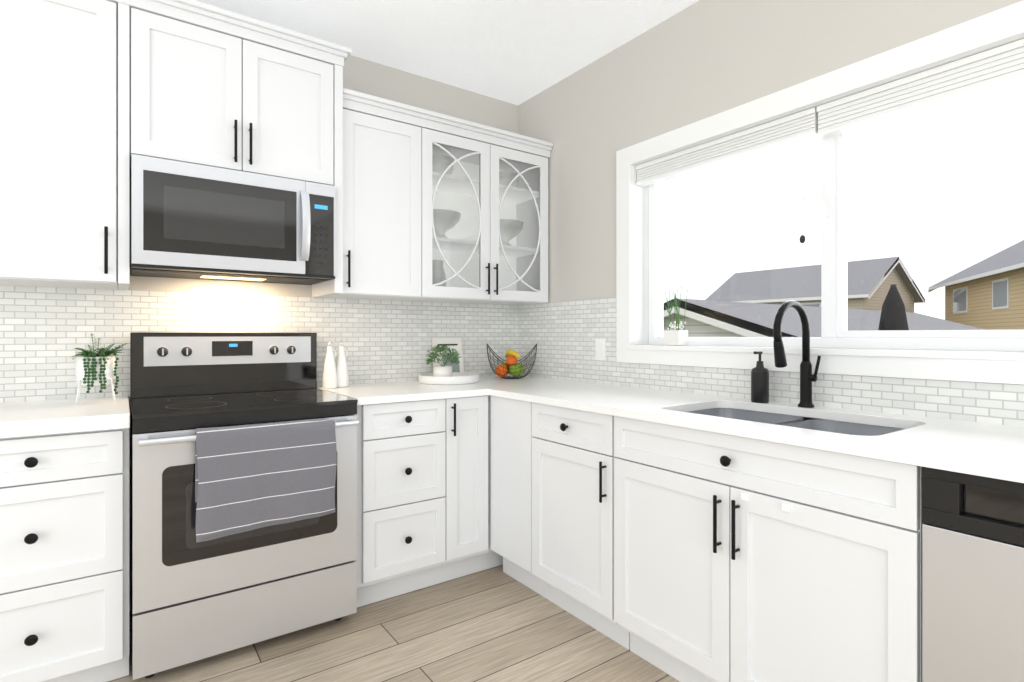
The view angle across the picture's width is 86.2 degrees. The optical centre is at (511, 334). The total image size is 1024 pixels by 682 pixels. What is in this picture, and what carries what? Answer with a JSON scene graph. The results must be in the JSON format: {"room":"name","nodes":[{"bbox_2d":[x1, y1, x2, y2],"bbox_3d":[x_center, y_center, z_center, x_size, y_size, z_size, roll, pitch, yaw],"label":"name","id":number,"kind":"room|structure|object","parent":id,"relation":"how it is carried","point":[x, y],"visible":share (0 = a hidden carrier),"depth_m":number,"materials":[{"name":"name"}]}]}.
{"room":"kitchen","nodes":[
{"label":"kitchen","id":0,"kind":"room"},
{"bbox_2d":[129,55,517,610],"bbox_3d":[-1.811,-0.150,2.332,4.800,2.660,0.200,0,0,-35],"label":"wall","id":1,"kind":"structure","parent":0,"point":[361,75],"depth_m":3.00,"materials":[{"name":"grey paint"}]},
{"bbox_2d":[0,0,135,289],"bbox_3d":[-1.789,-0.728,1.995,0.644,1.074,0.366,0,0,-35],"label":"upper cabinet","id":2,"kind":"object","parent":1,"relation":"attached to","point":[95,95],"depth_m":1.94,"materials":[{"name":"white paint"}]},
{"bbox_2d":[136,0,339,187],"bbox_3d":[-1.218,-0.969,2.403,0.756,0.592,0.366,0,0,-35],"label":"upper cabinet","id":3,"kind":"object","parent":1,"relation":"attached to","point":[212,90],"depth_m":2.23,"materials":[{"name":"white paint"}]},
{"bbox_2d":[131,154,335,284],"bbox_3d":[-1.198,-0.459,2.376,0.752,0.418,0.432,0,0,-35],"label":"microwave","id":4,"kind":"object","parent":3,"relation":"attached to","point":[194,221],"visible":1,"depth_m":2.21,"materials":[{"name":"grey metal"}]},
{"bbox_2d":[0,285,517,402],"bbox_3d":[-1.265,0.044,2.595,3.194,0.472,0.006,0,0,-35],"label":"backsplash","id":5,"kind":"structure","parent":1,"relation":"attached to","point":[44,331],"depth_m":2.54,"materials":[{"name":"tile"}]},
{"bbox_2d":[320,92,427,300],"bbox_3d":[-0.717,-0.642,2.784,0.418,0.905,0.326,0,0,-35],"label":"upper cabinet","id":6,"kind":"object","parent":1,"relation":"attached to","point":[385,149],"depth_m":2.66,"materials":[{"name":"white paint"}]},
{"bbox_2d":[107,565,679,681],"bbox_3d":[-0.069,1.205,-0.110,4.800,0.050,6.200,0,0,-35],"label":"floor","id":7,"kind":"structure","parent":0,"point":[495,624],"depth_m":2.06,"materials":[{"name":"wood"}]},
{"bbox_2d":[0,428,128,681],"bbox_3d":[-1.641,0.745,1.927,0.476,0.871,0.649,0,0,-35],"label":"base cabinet","id":8,"kind":"object","parent":7,"relation":"on","point":[64,557],"visible":0.98,"depth_m":1.73,"materials":[{"name":"white paint"}]},
{"bbox_2d":[0,396,129,437],"bbox_3d":[-1.643,0.284,1.931,0.477,0.048,0.642,0,0,-35],"label":"countertop","id":9,"kind":"structure","parent":8,"relation":"on","point":[32,418],"depth_m":1.79,"materials":[{"name":"white stone"}]},
{"bbox_2d":[72,333,127,404],"bbox_3d":[-1.591,0.126,2.108,0.189,0.266,0.195,0,0,-35],"label":"potted plant","id":10,"kind":"object","parent":9,"relation":"on","point":[92,369],"visible":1,"depth_m":2.06,"materials":[{"name":"white"}]},
{"bbox_2d":[130,332,358,679],"bbox_3d":[-1.097,0.585,2.236,0.754,1.190,0.725,0,0,-35],"label":"range","id":11,"kind":"object","parent":7,"relation":"on","point":[243,489],"visible":1,"depth_m":2.00,"materials":[{"name":"grey metal"}]},
{"bbox_2d":[195,419,336,542],"bbox_3d":[-0.879,0.506,1.986,0.474,0.376,0.065,0,0,-35],"label":"towel","id":12,"kind":"object","parent":11,"relation":"hanging from","point":[248,477],"depth_m":1.96,"materials":[{"name":"grey fabric"}]},
{"bbox_2d":[355,398,450,606],"bbox_3d":[-0.657,0.736,2.648,0.427,0.888,0.618,0,0,-35],"label":"base cabinet","id":13,"kind":"object","parent":7,"relation":"on","point":[423,493],"depth_m":2.41,"materials":[{"name":"white paint"}]},
{"bbox_2d":[317,381,484,404],"bbox_3d":[-0.568,0.275,2.697,0.630,0.031,0.644,0,0,-36],"label":"countertop","id":14,"kind":"structure","parent":13,"relation":"on","point":[402,391],"depth_m":2.56,"materials":[{"name":"white stone"}]},
{"bbox_2d":[322,339,336,387],"bbox_3d":[-0.891,0.141,2.675,0.071,0.237,0.072,0,0,-35],"label":"oil bottle","id":15,"kind":"object","parent":14,"relation":"on","point":[329,379],"visible":1,"depth_m":2.65,"materials":[{"name":"white ceramic"}]},
{"bbox_2d":[336,339,348,386],"bbox_3d":[-0.850,0.141,2.728,0.071,0.237,0.072,0,0,-35],"label":"oil bottle","id":16,"kind":"object","parent":14,"relation":"on","point":[342,372],"visible":0.96,"depth_m":2.71,"materials":[{"name":"white ceramic"}]},
{"bbox_2d":[419,337,478,384],"bbox_3d":[-0.347,0.137,3.023,0.345,0.244,0.355,0,0,-35],"label":"decorative tray","id":17,"kind":"object","parent":14,"relation":"on","point":[446,355],"visible":1,"depth_m":2.95,"materials":[{"name":"white"}]},
{"bbox_2d":[451,395,490,579],"bbox_3d":[-0.389,0.736,2.839,0.232,0.888,0.618,0,0,-35],"label":"base cabinet","id":18,"kind":"object","parent":7,"relation":"on","point":[470,416],"depth_m":2.61,"materials":[{"name":"white paint"}]},
{"bbox_2d":[491,550,502,567],"bbox_3d":[-0.039,0.736,3.089,0.629,0.888,0.618,0,0,-35],"label":"toe kick","id":19,"kind":"object","parent":7,"relation":"on","point":[496,559],"depth_m":2.78,"materials":[{"name":"white paint"}]},
{"bbox_2d":[491,396,922,681],"bbox_3d":[0.991,0.736,1.625,0.652,0.889,2.994,0,0,-35],"label":"base cabinet","id":20,"kind":"object","parent":7,"relation":"on","point":[681,554],"visible":0.9,"depth_m":1.66,"materials":[{"name":"white paint"}]},
{"bbox_2d":[471,376,1023,482],"bbox_3d":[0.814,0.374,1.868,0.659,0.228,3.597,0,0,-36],"label":"countertop","id":21,"kind":"structure","parent":20,"relation":"on","point":[994,451],"depth_m":1.71,"materials":[{"name":"white stone"}]},
{"bbox_2d":[486,343,536,378],"bbox_3d":[-0.001,0.154,3.273,0.304,0.209,0.304,0,0,-35],"label":"fruit basket","id":22,"kind":"object","parent":21,"relation":"on","point":[512,367],"visible":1,"depth_m":3.22,"materials":[{"name":"black"}]},
{"bbox_2d":[751,351,768,402],"bbox_3d":[0.953,0.161,2.105,0.067,0.196,0.064,0,0,-35],"label":"soap dispenser","id":23,"kind":"object","parent":21,"relation":"on","point":[759,382],"visible":1,"depth_m":2.08,"materials":[{"name":"black plastic"}]},
{"bbox_2d":[773,300,820,407],"bbox_3d":[0.993,0.069,1.909,0.235,0.380,0.078,0,0,-35],"label":"faucet","id":24,"kind":"object","parent":21,"relation":"on","point":[807,377],"visible":1,"depth_m":1.95,"materials":[{"name":"black metal"}]},
{"bbox_2d":[922,467,1023,681],"bbox_3d":[1.334,0.737,1.158,0.604,0.886,0.592,0,0,-35],"label":"dishwasher","id":25,"kind":"object","parent":7,"relation":"on","point":[972,578],"visible":0.81,"depth_m":1.15,"materials":[{"name":"grey metal"}]},
{"bbox_2d":[196,0,698,104],"bbox_3d":[-0.069,-1.505,-0.110,4.800,0.050,6.200,0,0,-35],"label":"ceiling","id":26,"kind":"structure","parent":0,"point":[516,52],"depth_m":2.67,"materials":[{"name":"white paint"}]},
{"bbox_2d":[518,0,1022,420],"bbox_3d":[1.804,-0.150,1.225,0.200,2.660,5.800,0,0,-35],"label":"wall","id":27,"kind":"structure","parent":0,"point":[699,60],"depth_m":2.54,"materials":[{"name":"grey paint"}]},
{"bbox_2d":[595,339,604,359],"bbox_3d":[0.469,0.077,2.908,0.007,0.115,0.070,0,0,-35],"label":"electrical outlet plate","id":28,"kind":"object","parent":27,"relation":"attached to","point":[599,349],"visible":1,"depth_m":2.90,"materials":[{"name":"white plastic"}]},
{"bbox_2d":[518,298,1023,426],"bbox_3d":[1.081,0.044,2.061,0.006,0.472,3.600,0,0,-35],"label":"backsplash","id":29,"kind":"structure","parent":27,"relation":"attached to","point":[564,335],"depth_m":2.35,"materials":[{"name":"tile"}]},
{"bbox_2d":[616,0,1023,384],"bbox_3d":[1.184,-0.400,2.060,0.220,1.080,1.960,0,0,-35],"label":"window","id":30,"kind":"structure","parent":27,"relation":"in","point":[993,356],"depth_m":2.08,"materials":[{"name":"white"}]},
{"bbox_2d":[663,285,687,344],"bbox_3d":[0.774,-0.091,2.592,0.070,0.279,0.114,0,0,-35],"label":"plant","id":31,"kind":"object","parent":30,"relation":"on","point":[675,336],"visible":1,"depth_m":2.57,"materials":[{"name":"white ceramic"}]},
{"bbox_2d":[636,39,1023,186],"bbox_3d":[1.157,-0.793,2.041,0.055,0.110,1.772,0,0,-35],"label":"window blind","id":32,"kind":"object","parent":30,"relation":"attached to","point":[992,70],"visible":1,"depth_m":1.91,"materials":[{"name":"white vinyl"}]},
{"bbox_2d":[800,148,830,242],"bbox_3d":[1.150,-0.565,2.074,0.106,0.431,0.022,0,0,16],"label":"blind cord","id":33,"kind":"object","parent":32,"relation":"hanging from","point":[802,238],"visible":0.98,"depth_m":2.08,"materials":[{"name":"white"}]},
{"label":"outside","id":34,"kind":"structure","parent":0,"visible":0},
{"bbox_3d":[15.751,4.480,33.161,120.000,0.200,150.000,0,0,-35],"label":"ground","id":35,"kind":"structure","parent":34,"visible":0},
{"bbox_2d":[705,257,924,312],"bbox_3d":[13.432,0.620,24.874,5.600,7.520,7.200,0,0,-35],"label":"house","id":36,"kind":"structure","parent":35,"relation":"on","point":[805,281],"depth_m":23.06,"materials":[{"name":"grey"}]},
{"bbox_2d":[663,298,985,350],"bbox_3d":[6.356,1.910,11.117,9.500,4.940,4.700,0,0,-35],"label":"house","id":37,"kind":"structure","parent":35,"relation":"on","point":[923,322],"depth_m":8.38,"materials":[{"name":"white"}]},
{"bbox_2d":[878,284,908,329],"bbox_3d":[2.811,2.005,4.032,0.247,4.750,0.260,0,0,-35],"label":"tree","id":38,"kind":"object","parent":35,"relation":"on","point":[893,305],"depth_m":3.98,"materials":[{"name":"grey plant"}]},
{"bbox_2d":[928,241,1023,351],"bbox_3d":[19.355,-0.080,16.140,8.900,8.920,10.900,0,0,23],"label":"house","id":39,"kind":"structure","parent":35,"relation":"on","point":[968,278],"depth_m":18.41,"materials":[{"name":"beige"}]}
]}

